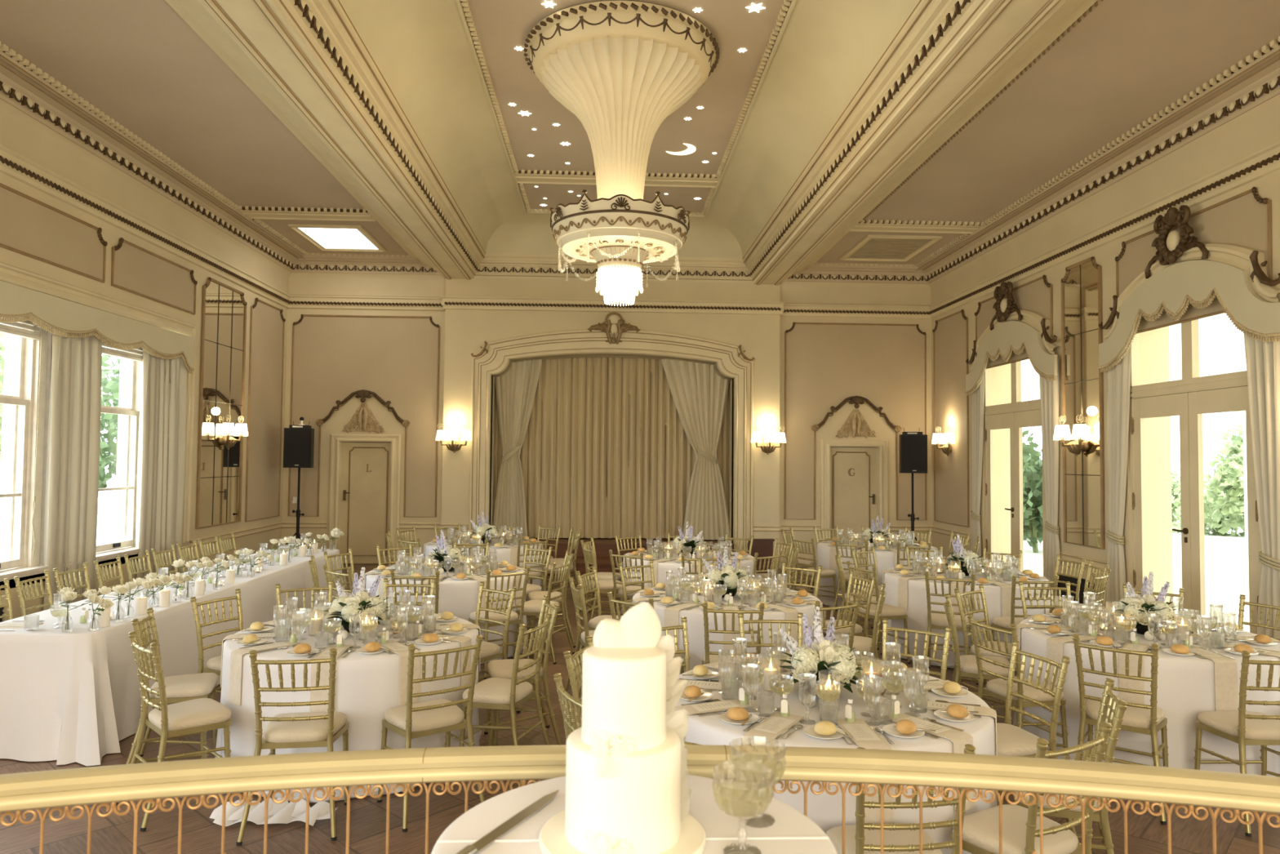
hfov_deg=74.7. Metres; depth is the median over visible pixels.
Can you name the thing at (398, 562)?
bread roll
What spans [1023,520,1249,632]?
ground
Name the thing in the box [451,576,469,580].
plate
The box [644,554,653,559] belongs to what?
bread roll
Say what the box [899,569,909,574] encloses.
bread roll
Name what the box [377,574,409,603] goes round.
linen napkin
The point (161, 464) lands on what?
window curtain
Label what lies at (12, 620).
fork
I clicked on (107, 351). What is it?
raised blind
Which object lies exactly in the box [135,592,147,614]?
pillar candle
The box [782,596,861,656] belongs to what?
chair
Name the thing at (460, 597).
tablecloth
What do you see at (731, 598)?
bottle
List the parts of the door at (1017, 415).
handle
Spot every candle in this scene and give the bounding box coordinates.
[97,607,110,626]
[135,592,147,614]
[159,586,170,607]
[194,577,204,595]
[225,566,235,584]
[254,557,262,570]
[279,550,287,565]
[298,542,306,556]
[309,617,321,635]
[311,540,317,552]
[360,621,372,639]
[464,561,471,571]
[466,534,471,542]
[500,536,506,542]
[666,547,671,555]
[705,587,714,600]
[749,586,758,599]
[764,667,777,690]
[863,671,879,694]
[890,537,895,545]
[951,566,959,577]
[986,565,994,576]
[1107,610,1119,626]
[1115,620,1128,636]
[1176,623,1189,640]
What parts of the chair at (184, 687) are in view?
leg, rail, leg, rail, seat frame, leg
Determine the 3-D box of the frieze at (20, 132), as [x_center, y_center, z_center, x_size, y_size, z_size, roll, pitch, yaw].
[-4.340,-2.833,4.784,2.724,0.390,19.700,1,-2,-2]
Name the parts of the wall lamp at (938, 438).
lamp shade, lamp shade, lamp shade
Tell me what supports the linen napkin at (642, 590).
on the tablecloth at (695, 628)
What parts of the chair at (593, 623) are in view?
leg, rail, rail, rail, seat frame, rail, leg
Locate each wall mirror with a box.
[195,276,247,528]
[1060,256,1104,549]
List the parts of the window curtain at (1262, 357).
tieback cord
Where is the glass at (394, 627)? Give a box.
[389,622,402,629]
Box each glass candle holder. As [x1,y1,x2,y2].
[307,607,324,635]
[358,617,374,639]
[425,560,432,573]
[462,558,471,571]
[464,533,471,542]
[475,534,480,543]
[500,533,506,542]
[664,544,671,556]
[696,546,702,558]
[700,577,706,593]
[703,583,714,600]
[747,578,758,599]
[760,662,780,690]
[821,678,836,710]
[854,535,859,544]
[861,665,879,694]
[876,537,881,546]
[888,533,895,545]
[937,560,943,572]
[950,563,959,577]
[985,562,995,576]
[1107,606,1121,626]
[1113,616,1130,637]
[1173,618,1189,640]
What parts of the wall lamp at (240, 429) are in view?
lamp shade, lamp shade, arm, lamp shade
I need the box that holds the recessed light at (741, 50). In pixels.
[737,48,746,52]
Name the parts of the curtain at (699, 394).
tieback cord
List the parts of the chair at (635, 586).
leg, seat frame, rail, rail, rail, rail, leg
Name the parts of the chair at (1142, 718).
leg, leg, rail, rail, rail, rail, seat frame, leg, leg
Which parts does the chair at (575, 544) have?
seat frame, leg, leg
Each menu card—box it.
[0,622,38,626]
[113,591,146,594]
[239,632,276,637]
[248,641,289,650]
[269,620,302,626]
[316,613,334,619]
[319,647,346,655]
[382,642,408,651]
[384,611,392,615]
[410,563,425,565]
[414,613,440,620]
[419,634,457,639]
[434,624,466,628]
[466,575,484,578]
[644,597,662,599]
[653,559,671,561]
[653,590,671,593]
[670,585,688,589]
[673,602,698,608]
[686,680,723,688]
[689,700,740,711]
[715,663,750,674]
[723,605,737,610]
[754,715,795,733]
[767,604,787,608]
[777,591,797,595]
[779,658,791,666]
[783,599,810,602]
[841,724,879,740]
[860,664,884,673]
[896,716,951,733]
[906,575,924,577]
[906,680,944,688]
[925,701,973,711]
[987,581,1006,584]
[1031,624,1066,629]
[1044,616,1068,622]
[1058,635,1095,639]
[1076,613,1100,618]
[1123,643,1146,651]
[1189,648,1222,656]
[1195,623,1220,628]
[1225,635,1254,639]
[1226,644,1271,653]
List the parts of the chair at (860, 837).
leg, rail, rail, rail, leg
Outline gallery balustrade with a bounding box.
[0,744,1279,853]
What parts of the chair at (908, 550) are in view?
leg, rail, rail, leg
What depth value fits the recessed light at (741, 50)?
8.26 m
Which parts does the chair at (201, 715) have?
leg, rail, rail, rail, rail, leg, seat frame, leg, leg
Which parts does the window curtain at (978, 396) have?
tieback cord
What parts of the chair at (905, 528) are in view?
leg, rail, leg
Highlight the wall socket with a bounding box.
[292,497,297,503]
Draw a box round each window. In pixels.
[0,320,48,570]
[39,325,142,564]
[288,223,386,251]
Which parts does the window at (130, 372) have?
sash, sash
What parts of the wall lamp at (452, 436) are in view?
lamp shade, lamp shade, lamp shade, lamp shade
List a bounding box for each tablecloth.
[0,548,344,766]
[214,612,481,803]
[364,561,528,663]
[424,537,543,601]
[431,774,837,853]
[620,549,754,613]
[632,584,821,675]
[675,657,997,853]
[816,540,936,608]
[884,565,1050,671]
[1013,613,1279,776]
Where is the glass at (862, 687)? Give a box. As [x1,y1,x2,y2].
[854,680,863,689]
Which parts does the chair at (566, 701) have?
leg, rail, rail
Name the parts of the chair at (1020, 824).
seat frame, leg, rail, rail, rail, leg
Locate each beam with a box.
[164,0,474,279]
[753,0,1097,285]
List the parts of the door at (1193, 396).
handle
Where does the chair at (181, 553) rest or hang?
on the floor
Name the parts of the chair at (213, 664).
leg, seat frame, rail, rail, rail, rail, leg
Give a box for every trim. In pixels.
[0,40,239,209]
[0,80,436,271]
[0,141,1279,319]
[0,261,196,542]
[3,51,231,206]
[3,84,429,271]
[190,522,326,546]
[191,523,326,545]
[237,209,376,221]
[238,205,365,213]
[242,207,367,212]
[253,218,409,257]
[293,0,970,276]
[298,0,965,275]
[328,433,401,565]
[399,522,468,529]
[399,523,468,529]
[460,0,518,173]
[461,0,514,169]
[468,328,753,553]
[471,331,751,552]
[514,173,718,187]
[515,169,719,178]
[518,170,717,177]
[519,182,715,215]
[715,0,791,177]
[726,0,791,159]
[753,524,821,532]
[753,525,814,531]
[795,78,1276,279]
[815,233,968,266]
[821,439,888,541]
[849,222,984,233]
[858,220,980,225]
[859,219,983,226]
[862,0,1103,220]
[888,525,981,540]
[889,526,971,539]
[968,309,1057,371]
[982,35,1279,225]
[986,41,1279,224]
[1060,552,1106,568]
[1060,553,1106,568]
[1102,243,1279,339]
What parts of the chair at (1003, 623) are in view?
seat frame, leg, rail, rail, rail, rail, leg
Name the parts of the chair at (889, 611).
leg, rail, rail, leg, leg, seat frame, leg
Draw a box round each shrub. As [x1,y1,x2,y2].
[0,323,111,462]
[0,337,107,471]
[97,349,119,497]
[1022,429,1042,540]
[1022,441,1043,552]
[1171,462,1181,524]
[1172,479,1244,536]
[1203,422,1244,533]
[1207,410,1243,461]
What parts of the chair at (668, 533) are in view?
leg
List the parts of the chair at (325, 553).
leg, rail, rail, leg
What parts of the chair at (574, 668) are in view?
leg, rail, rail, leg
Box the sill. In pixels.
[0,541,182,581]
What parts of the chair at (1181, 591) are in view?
leg, rail, leg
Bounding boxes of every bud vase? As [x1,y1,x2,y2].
[57,586,100,631]
[81,586,114,630]
[111,579,153,621]
[123,577,145,617]
[139,573,177,602]
[144,572,184,606]
[172,559,205,599]
[172,572,192,602]
[200,556,229,588]
[213,554,241,589]
[234,548,262,576]
[244,549,273,577]
[268,536,291,565]
[287,536,310,562]
[305,532,329,556]
[320,531,340,551]
[329,527,344,550]
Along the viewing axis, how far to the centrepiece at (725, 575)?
6.74 m
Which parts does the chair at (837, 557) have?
leg, leg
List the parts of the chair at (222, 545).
leg, rail, leg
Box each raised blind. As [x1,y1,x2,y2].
[0,315,40,339]
[102,339,142,362]
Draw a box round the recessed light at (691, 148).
[666,143,695,155]
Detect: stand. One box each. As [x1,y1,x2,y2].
[281,467,307,548]
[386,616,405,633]
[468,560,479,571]
[751,584,764,596]
[865,672,888,696]
[907,472,919,543]
[986,564,996,575]
[1177,617,1195,633]
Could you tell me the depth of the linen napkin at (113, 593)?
6.62 m
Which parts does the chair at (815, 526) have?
leg, rail, rail, leg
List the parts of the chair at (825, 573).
leg, rail, rail, rail, rail, leg, seat frame, leg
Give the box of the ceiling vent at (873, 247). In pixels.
[840,234,942,261]
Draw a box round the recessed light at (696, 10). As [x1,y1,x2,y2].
[693,7,702,12]
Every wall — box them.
[0,172,287,618]
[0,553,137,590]
[280,308,444,552]
[440,277,780,554]
[779,316,932,554]
[931,169,1279,608]
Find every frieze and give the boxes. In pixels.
[0,98,445,297]
[780,93,1279,306]
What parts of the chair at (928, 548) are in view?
leg, rail, rail, leg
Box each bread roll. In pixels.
[242,633,257,643]
[249,621,263,630]
[293,610,307,618]
[293,643,311,653]
[364,641,380,651]
[377,564,386,570]
[382,569,390,575]
[395,560,403,564]
[399,605,412,613]
[410,573,421,576]
[422,633,439,642]
[440,611,453,619]
[448,622,462,631]
[455,573,465,578]
[468,557,478,562]
[491,569,502,574]
[493,542,501,546]
[500,560,508,565]
[506,564,515,570]
[529,537,536,542]
[631,551,638,555]
[637,547,645,551]
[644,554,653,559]
[644,588,653,595]
[656,582,665,588]
[660,596,673,603]
[684,684,701,697]
[686,578,696,584]
[693,664,708,675]
[706,601,715,608]
[726,706,748,720]
[736,554,743,559]
[739,551,746,555]
[741,653,758,663]
[755,601,767,608]
[775,582,785,589]
[791,597,803,604]
[797,590,808,596]
[813,720,836,735]
[878,545,885,549]
[891,662,907,673]
[895,564,903,569]
[896,719,916,734]
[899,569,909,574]
[915,561,923,566]
[919,541,927,545]
[936,575,945,581]
[942,681,960,693]
[946,704,968,718]
[977,577,987,583]
[995,564,1003,569]
[1018,576,1027,581]
[1022,569,1032,574]
[1030,573,1039,578]
[1032,613,1045,622]
[1047,624,1060,633]
[1052,608,1066,616]
[1095,635,1113,644]
[1102,607,1112,614]
[1170,644,1190,653]
[1171,613,1180,620]
[1222,622,1238,630]
[1233,644,1253,653]
[1254,634,1271,643]
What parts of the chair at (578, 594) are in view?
leg, rail, rail, rail, seat frame, leg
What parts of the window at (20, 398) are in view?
sash, sash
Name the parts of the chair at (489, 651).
leg, seat frame, rail, rail, rail, rail, leg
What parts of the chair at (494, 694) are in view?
leg, leg, seat frame, leg, rail, rail, rail, rail, leg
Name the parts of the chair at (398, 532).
leg, rail, leg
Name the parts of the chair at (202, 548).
leg, rail, rail, leg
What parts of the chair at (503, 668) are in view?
leg, leg, seat frame, leg, rail, leg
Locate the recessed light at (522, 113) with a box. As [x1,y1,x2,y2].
[518,111,531,115]
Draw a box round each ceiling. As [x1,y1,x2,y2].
[0,0,408,254]
[339,0,919,257]
[467,0,783,212]
[817,0,1279,264]
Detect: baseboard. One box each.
[394,551,423,564]
[774,554,817,568]
[937,555,946,561]
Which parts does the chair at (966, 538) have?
leg, rail, leg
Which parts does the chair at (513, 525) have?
rail, leg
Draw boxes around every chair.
[0,577,13,620]
[13,569,53,616]
[53,562,90,606]
[93,555,124,595]
[115,631,233,831]
[124,549,152,581]
[125,607,218,764]
[151,544,177,579]
[177,540,199,573]
[190,588,243,693]
[197,536,221,567]
[217,532,237,559]
[235,648,349,845]
[275,580,333,620]
[308,555,337,613]
[322,564,353,601]
[323,547,354,599]
[376,542,412,565]
[377,635,484,831]
[382,577,435,613]
[385,530,404,565]
[390,569,439,613]
[395,525,423,563]
[396,536,422,563]
[433,523,461,539]
[451,539,487,562]
[453,542,489,562]
[459,612,551,786]
[468,566,529,679]
[475,581,519,712]
[484,595,561,746]
[488,523,515,538]
[512,557,574,664]
[516,537,548,600]
[523,543,554,631]
[528,550,575,647]
[537,524,560,584]
[543,527,582,589]
[543,531,581,607]
[553,672,582,740]
[563,635,593,728]
[564,577,595,707]
[576,565,622,659]
[578,537,622,613]
[580,542,623,622]
[607,591,684,674]
[608,549,651,615]
[614,533,641,593]
[617,559,654,612]
[662,617,689,672]
[666,532,698,548]
[680,553,721,584]
[684,736,751,788]
[697,558,740,583]
[702,601,764,665]
[724,533,753,555]
[737,612,803,658]
[751,550,782,586]
[756,537,794,583]
[759,544,799,590]
[781,527,817,593]
[781,561,822,597]
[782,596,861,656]
[791,535,837,610]
[810,525,838,589]
[822,569,876,662]
[826,744,976,853]
[833,539,873,620]
[833,582,886,663]
[835,551,879,649]
[846,560,910,663]
[850,546,882,629]
[861,525,889,540]
[881,617,951,679]
[897,542,931,566]
[904,527,931,544]
[905,545,942,566]
[922,571,978,684]
[937,530,970,565]
[943,593,1011,724]
[948,540,970,566]
[951,721,1111,853]
[954,583,1012,696]
[966,612,1070,759]
[973,536,979,553]
[982,547,1022,571]
[991,575,1058,676]
[994,640,1079,842]
[1013,677,1127,853]
[1017,581,1071,617]
[1053,554,1085,603]
[1053,560,1109,613]
[1065,568,1111,613]
[1072,633,1168,824]
[1122,583,1184,618]
[1194,649,1279,836]
[1238,594,1279,640]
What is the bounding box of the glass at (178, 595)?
[172,590,184,597]
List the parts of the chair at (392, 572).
leg, rail, rail, rail, rail, leg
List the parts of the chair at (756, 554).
leg, rail, rail, rail, leg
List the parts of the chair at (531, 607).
leg, leg, seat frame, leg, rail, rail, rail, rail, leg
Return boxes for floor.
[0,563,1279,853]
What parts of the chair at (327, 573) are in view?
leg, rail, rail, leg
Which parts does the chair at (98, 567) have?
leg, rail, rail, leg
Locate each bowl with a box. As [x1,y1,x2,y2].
[342,620,373,633]
[437,562,457,571]
[480,537,491,543]
[680,548,695,556]
[715,586,736,597]
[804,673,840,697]
[869,539,883,546]
[959,566,974,575]
[1128,622,1160,634]
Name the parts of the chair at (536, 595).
leg, leg, leg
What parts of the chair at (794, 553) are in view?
leg, leg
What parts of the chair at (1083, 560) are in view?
leg, rail, rail, rail, leg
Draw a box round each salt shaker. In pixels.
[324,629,333,639]
[338,629,348,639]
[438,568,444,573]
[713,593,719,601]
[724,594,730,601]
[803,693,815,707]
[1143,631,1154,640]
[1159,631,1168,640]
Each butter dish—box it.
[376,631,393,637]
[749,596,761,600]
[864,695,887,705]
[986,574,997,577]
[1189,633,1201,639]
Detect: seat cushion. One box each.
[148,697,231,730]
[149,672,218,697]
[206,655,221,671]
[263,711,346,742]
[318,599,337,610]
[334,591,351,596]
[384,699,464,731]
[404,556,423,563]
[462,677,533,703]
[469,608,518,622]
[480,640,500,657]
[487,658,542,679]
[515,600,559,612]
[525,583,541,594]
[528,570,540,576]
[528,591,561,601]
[543,563,573,571]
[545,558,573,564]
[580,630,595,643]
[588,614,622,627]
[590,572,621,580]
[590,579,622,589]
[617,585,651,595]
[672,648,682,657]
[702,652,741,662]
[756,573,782,582]
[759,580,791,588]
[782,650,791,656]
[797,557,817,564]
[800,567,835,575]
[822,619,862,634]
[826,824,942,853]
[833,634,871,652]
[844,571,873,579]
[844,592,876,604]
[858,604,906,616]
[863,585,880,593]
[931,613,974,627]
[960,654,1009,676]
[962,804,1078,853]
[970,640,1012,660]
[986,676,1063,701]
[992,616,1023,630]
[994,722,1039,756]
[1013,791,1100,811]
[1053,602,1096,613]
[1054,595,1073,603]
[1085,697,1164,728]
[1197,711,1279,739]
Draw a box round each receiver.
[288,421,311,427]
[902,427,922,434]
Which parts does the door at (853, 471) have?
panel, moulding, handle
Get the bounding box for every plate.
[236,638,267,645]
[244,626,273,632]
[287,648,319,656]
[288,615,314,622]
[355,646,386,654]
[373,568,391,571]
[378,573,396,577]
[391,564,406,567]
[393,610,417,616]
[413,638,442,645]
[433,616,457,622]
[440,627,467,634]
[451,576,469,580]
[495,564,511,567]
[502,568,518,572]
[640,592,660,597]
[652,586,671,591]
[657,600,678,605]
[680,690,712,702]
[682,582,700,586]
[686,670,719,679]
[698,605,720,609]
[719,712,758,724]
[736,658,766,666]
[749,605,772,611]
[769,586,789,591]
[785,600,806,606]
[791,593,811,598]
[803,724,845,740]
[882,667,915,677]
[882,724,924,738]
[893,567,909,570]
[897,573,914,576]
[931,686,968,697]
[933,709,974,722]
[974,581,991,585]
[1024,576,1042,580]
[1028,618,1054,624]
[1041,629,1070,635]
[1048,613,1071,618]
[1089,640,1119,648]
[1162,648,1195,656]
[1213,626,1244,633]
[1224,648,1258,656]
[1244,638,1277,646]
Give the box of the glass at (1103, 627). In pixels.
[1096,621,1109,630]
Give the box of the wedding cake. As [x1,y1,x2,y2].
[539,601,706,853]
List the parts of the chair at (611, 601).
leg, rail, leg, leg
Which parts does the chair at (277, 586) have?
leg, rail, rail, leg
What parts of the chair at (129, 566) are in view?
leg, rail, rail, leg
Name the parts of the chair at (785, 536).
leg, seat frame, leg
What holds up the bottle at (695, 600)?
on the linen napkin at (671, 614)
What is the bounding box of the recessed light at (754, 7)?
[745,2,764,13]
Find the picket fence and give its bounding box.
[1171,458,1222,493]
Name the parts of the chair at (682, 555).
leg, rail, rail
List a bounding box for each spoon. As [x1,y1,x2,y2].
[257,646,288,653]
[342,648,353,657]
[435,632,463,635]
[697,711,727,716]
[700,688,712,691]
[707,667,731,675]
[770,658,779,666]
[782,724,803,738]
[875,727,894,743]
[905,679,939,682]
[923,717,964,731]
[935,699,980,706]
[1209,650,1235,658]
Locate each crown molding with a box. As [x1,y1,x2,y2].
[0,50,440,275]
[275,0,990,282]
[783,39,1279,284]
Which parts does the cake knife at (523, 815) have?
handle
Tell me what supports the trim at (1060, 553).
attached to the wall at (1153, 344)
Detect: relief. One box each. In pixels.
[341,403,384,433]
[835,408,876,438]
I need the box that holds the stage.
[528,537,736,555]
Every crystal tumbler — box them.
[23,613,39,630]
[314,633,328,648]
[404,625,417,639]
[680,591,690,602]
[720,678,738,698]
[873,701,893,721]
[909,691,928,711]
[1111,626,1126,643]
[1197,617,1212,631]
[1208,631,1224,648]
[1221,626,1236,641]
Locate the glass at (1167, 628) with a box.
[1163,624,1176,631]
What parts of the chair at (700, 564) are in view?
leg, rail, leg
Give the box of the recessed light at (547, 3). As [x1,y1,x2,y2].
[541,0,556,8]
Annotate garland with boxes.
[315,389,409,426]
[812,395,902,431]
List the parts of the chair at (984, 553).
leg, rail, rail, leg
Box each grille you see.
[0,607,4,622]
[1057,572,1094,608]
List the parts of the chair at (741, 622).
leg, rail, rail, rail, leg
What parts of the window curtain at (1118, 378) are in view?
tieback cord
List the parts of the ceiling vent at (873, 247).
pane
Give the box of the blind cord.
[31,328,42,562]
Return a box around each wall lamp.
[220,414,248,449]
[435,422,471,453]
[751,425,786,454]
[931,426,955,456]
[1053,414,1088,456]
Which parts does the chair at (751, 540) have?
leg, rail, rail, leg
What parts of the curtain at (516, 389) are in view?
tieback cord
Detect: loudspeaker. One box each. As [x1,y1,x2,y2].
[283,427,314,467]
[899,434,927,473]
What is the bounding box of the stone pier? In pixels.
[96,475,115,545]
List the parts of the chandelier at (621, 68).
crown, lamp shade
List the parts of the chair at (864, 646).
seat frame, leg, leg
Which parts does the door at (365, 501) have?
handle, panel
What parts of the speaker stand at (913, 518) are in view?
clamp knob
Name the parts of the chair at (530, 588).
leg, rail, rail, rail, rail, leg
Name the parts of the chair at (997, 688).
leg, rail, rail, rail, rail, leg, seat frame, leg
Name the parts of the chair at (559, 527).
leg, rail, rail, leg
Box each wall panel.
[0,182,107,282]
[111,237,197,314]
[244,297,285,521]
[288,314,439,516]
[784,321,927,519]
[932,309,968,527]
[974,275,1053,368]
[1115,186,1272,333]
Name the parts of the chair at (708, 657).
leg, rail, rail, rail, rail, leg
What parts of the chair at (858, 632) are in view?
seat frame, leg, rail, rail, rail, rail, leg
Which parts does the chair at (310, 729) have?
leg, leg, rail, rail, rail, rail, seat frame, leg, leg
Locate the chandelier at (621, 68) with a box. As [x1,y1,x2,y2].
[524,0,719,306]
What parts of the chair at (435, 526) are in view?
leg, rail, leg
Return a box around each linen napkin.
[0,622,43,627]
[107,592,146,595]
[220,631,290,687]
[228,640,302,706]
[262,620,310,627]
[310,612,337,622]
[310,644,351,711]
[364,570,404,591]
[376,609,397,619]
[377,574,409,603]
[378,640,420,706]
[402,613,454,622]
[405,562,425,566]
[408,633,471,685]
[422,576,444,610]
[422,623,479,671]
[423,542,449,562]
[465,574,490,610]
[471,547,482,562]
[482,571,521,605]
[490,567,526,598]
[506,546,519,566]
[624,555,658,582]
[632,596,679,606]
[634,589,680,594]
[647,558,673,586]
[664,601,702,648]
[665,584,697,591]
[674,698,755,714]
[676,679,738,690]
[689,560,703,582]
[702,661,764,678]
[720,604,741,653]
[728,556,756,584]
[742,711,804,796]
[756,603,798,651]
[768,592,815,596]
[773,656,791,672]
[774,598,822,633]
[829,546,839,570]
[833,718,893,823]
[853,662,892,678]
[857,547,871,572]
[880,712,974,813]
[883,569,921,581]
[888,549,904,567]
[888,680,968,691]
[897,575,934,609]
[908,698,997,755]
[912,546,937,563]
[920,549,929,565]
[950,581,966,612]
[990,580,1015,617]
[1004,577,1049,613]
[1017,623,1079,649]
[1023,614,1084,624]
[1046,634,1098,686]
[1067,612,1107,621]
[1118,641,1149,703]
[1191,646,1238,711]
[1195,622,1222,630]
[1210,634,1279,642]
[1212,643,1279,657]
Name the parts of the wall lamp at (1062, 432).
lamp shade, arm, lamp shade, lamp shade, arm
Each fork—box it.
[12,620,44,622]
[239,642,274,648]
[307,649,323,657]
[679,678,719,681]
[680,698,719,705]
[727,662,749,668]
[742,716,764,731]
[843,736,852,744]
[924,731,940,737]
[924,733,938,738]
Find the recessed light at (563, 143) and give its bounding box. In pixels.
[560,142,570,145]
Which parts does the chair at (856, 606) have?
leg, rail, rail, rail, leg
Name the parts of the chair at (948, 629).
leg, rail, rail, rail, leg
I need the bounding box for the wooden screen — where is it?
[747,538,774,573]
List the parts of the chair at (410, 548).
leg, rail, rail, leg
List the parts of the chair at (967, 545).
leg, leg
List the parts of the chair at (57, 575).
leg, rail, rail, rail, leg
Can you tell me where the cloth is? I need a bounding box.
[209,796,339,826]
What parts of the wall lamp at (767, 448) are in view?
lamp shade, lamp shade, lamp shade, lamp shade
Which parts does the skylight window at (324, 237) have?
pane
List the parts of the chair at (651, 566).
leg, rail, rail, rail, leg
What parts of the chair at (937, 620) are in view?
leg, leg, rail, rail, rail, rail, seat frame, leg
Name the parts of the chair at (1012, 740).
leg, leg, rail, rail, seat frame, rail, rail, leg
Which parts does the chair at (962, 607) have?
leg, rail, rail, rail, rail, leg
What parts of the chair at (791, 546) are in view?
leg, rail, leg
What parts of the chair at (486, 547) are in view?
rail, leg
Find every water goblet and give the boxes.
[53,595,66,624]
[272,604,286,638]
[395,608,408,641]
[399,590,410,619]
[718,648,733,693]
[732,637,747,677]
[743,665,759,710]
[773,634,786,671]
[799,673,817,723]
[864,674,880,722]
[886,643,900,682]
[902,669,920,714]
[914,656,928,698]
[1221,611,1235,644]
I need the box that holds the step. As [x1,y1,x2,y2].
[543,555,623,575]
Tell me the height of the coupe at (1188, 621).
0.142 m
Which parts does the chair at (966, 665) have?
leg, leg, seat frame, leg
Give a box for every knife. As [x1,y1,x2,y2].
[0,629,13,631]
[99,595,124,597]
[256,645,288,652]
[456,789,559,853]
[682,674,714,675]
[686,692,704,702]
[691,709,728,715]
[705,665,737,675]
[728,659,758,662]
[741,713,751,725]
[775,723,795,739]
[835,730,853,737]
[869,725,884,740]
[893,725,935,731]
[939,710,978,712]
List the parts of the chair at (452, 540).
rail, leg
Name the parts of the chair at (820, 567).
leg, rail, rail, leg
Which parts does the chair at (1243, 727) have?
leg, seat frame, leg, rail, rail, leg, rail, rail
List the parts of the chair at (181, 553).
leg, rail, rail, leg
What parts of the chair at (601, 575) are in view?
leg, leg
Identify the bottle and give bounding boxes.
[79,607,88,622]
[178,582,185,591]
[207,571,213,582]
[275,552,279,561]
[279,618,287,634]
[288,626,296,643]
[293,546,297,555]
[302,610,308,625]
[335,630,342,646]
[380,626,388,643]
[398,561,403,572]
[404,559,409,568]
[408,606,415,621]
[409,564,414,575]
[413,620,422,635]
[423,613,431,629]
[432,566,436,576]
[464,565,469,575]
[478,556,483,566]
[489,560,494,569]
[666,550,670,559]
[671,582,676,593]
[672,586,678,598]
[688,577,693,589]
[692,591,698,603]
[725,666,735,687]
[728,592,733,605]
[738,682,749,704]
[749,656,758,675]
[760,591,765,602]
[772,582,777,595]
[776,587,782,599]
[779,693,790,716]
[844,698,854,722]
[854,656,860,675]
[888,694,899,717]
[897,667,906,688]
[911,681,922,703]
[915,563,919,572]
[958,569,963,579]
[985,570,991,581]
[1000,564,1005,573]
[1007,568,1013,578]
[1068,614,1076,629]
[1072,608,1079,622]
[1088,621,1097,636]
[1099,606,1106,620]
[1130,627,1138,644]
[1183,631,1192,648]
[1184,613,1191,626]
[1215,629,1224,645]
[1217,622,1225,637]
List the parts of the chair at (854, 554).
leg, rail, rail, leg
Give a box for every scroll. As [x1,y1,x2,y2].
[471,341,488,357]
[737,344,754,361]
[965,340,977,364]
[1040,318,1057,343]
[1098,294,1119,328]
[1249,250,1279,286]
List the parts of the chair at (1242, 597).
leg, rail, rail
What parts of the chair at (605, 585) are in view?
leg, leg, seat frame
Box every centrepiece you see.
[323,566,390,633]
[426,529,466,571]
[470,511,498,543]
[673,520,706,556]
[702,546,751,597]
[777,606,865,697]
[860,515,890,546]
[943,533,985,575]
[1108,571,1183,634]
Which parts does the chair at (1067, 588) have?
leg, rail, rail, leg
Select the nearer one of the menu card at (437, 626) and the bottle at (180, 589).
the menu card at (437, 626)
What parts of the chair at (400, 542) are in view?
leg, rail, rail, leg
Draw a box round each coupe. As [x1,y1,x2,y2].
[322,617,340,644]
[359,618,377,642]
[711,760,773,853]
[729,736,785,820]
[741,653,762,684]
[741,666,763,698]
[769,674,793,708]
[815,680,840,716]
[855,678,880,714]
[880,660,902,693]
[882,672,906,706]
[1116,617,1136,640]
[1188,621,1208,644]
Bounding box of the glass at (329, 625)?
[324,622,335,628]
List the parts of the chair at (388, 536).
leg, leg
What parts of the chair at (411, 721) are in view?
leg, leg, seat frame, rail, rail, rail, rail, leg, leg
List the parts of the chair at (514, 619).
leg, seat frame, rail, rail, leg, rail, rail, leg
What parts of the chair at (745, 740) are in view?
rail, leg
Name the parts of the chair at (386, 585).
leg, rail, rail, leg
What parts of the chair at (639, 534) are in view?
leg, rail, rail, leg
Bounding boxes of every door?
[339,442,391,564]
[830,447,877,540]
[983,360,1047,576]
[1128,319,1262,634]
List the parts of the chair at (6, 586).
rail, rail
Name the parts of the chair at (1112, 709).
seat frame, leg, rail, leg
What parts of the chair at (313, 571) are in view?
leg, leg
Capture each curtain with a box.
[43,327,102,610]
[135,347,187,578]
[493,357,729,538]
[493,359,542,538]
[661,359,729,540]
[969,374,984,561]
[1039,358,1061,593]
[1105,344,1131,614]
[1244,332,1279,639]
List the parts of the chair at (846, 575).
leg, leg, rail, rail, leg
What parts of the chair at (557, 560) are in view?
leg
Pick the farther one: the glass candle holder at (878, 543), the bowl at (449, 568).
the glass candle holder at (878, 543)
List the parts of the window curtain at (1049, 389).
tieback cord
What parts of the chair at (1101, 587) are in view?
leg, rail, rail, rail, rail, leg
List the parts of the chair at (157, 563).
leg, rail, rail, rail, leg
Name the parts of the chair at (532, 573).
leg, rail, rail, rail, rail, leg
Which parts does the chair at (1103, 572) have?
leg, rail, leg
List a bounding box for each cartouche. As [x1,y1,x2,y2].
[587,311,640,344]
[989,281,1022,330]
[1144,204,1208,278]
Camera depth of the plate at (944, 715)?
3.62 m
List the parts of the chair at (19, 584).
leg, rail, rail, rail, leg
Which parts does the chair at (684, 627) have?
rail, rail, leg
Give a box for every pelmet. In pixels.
[0,280,194,373]
[964,320,1057,395]
[1097,259,1279,372]

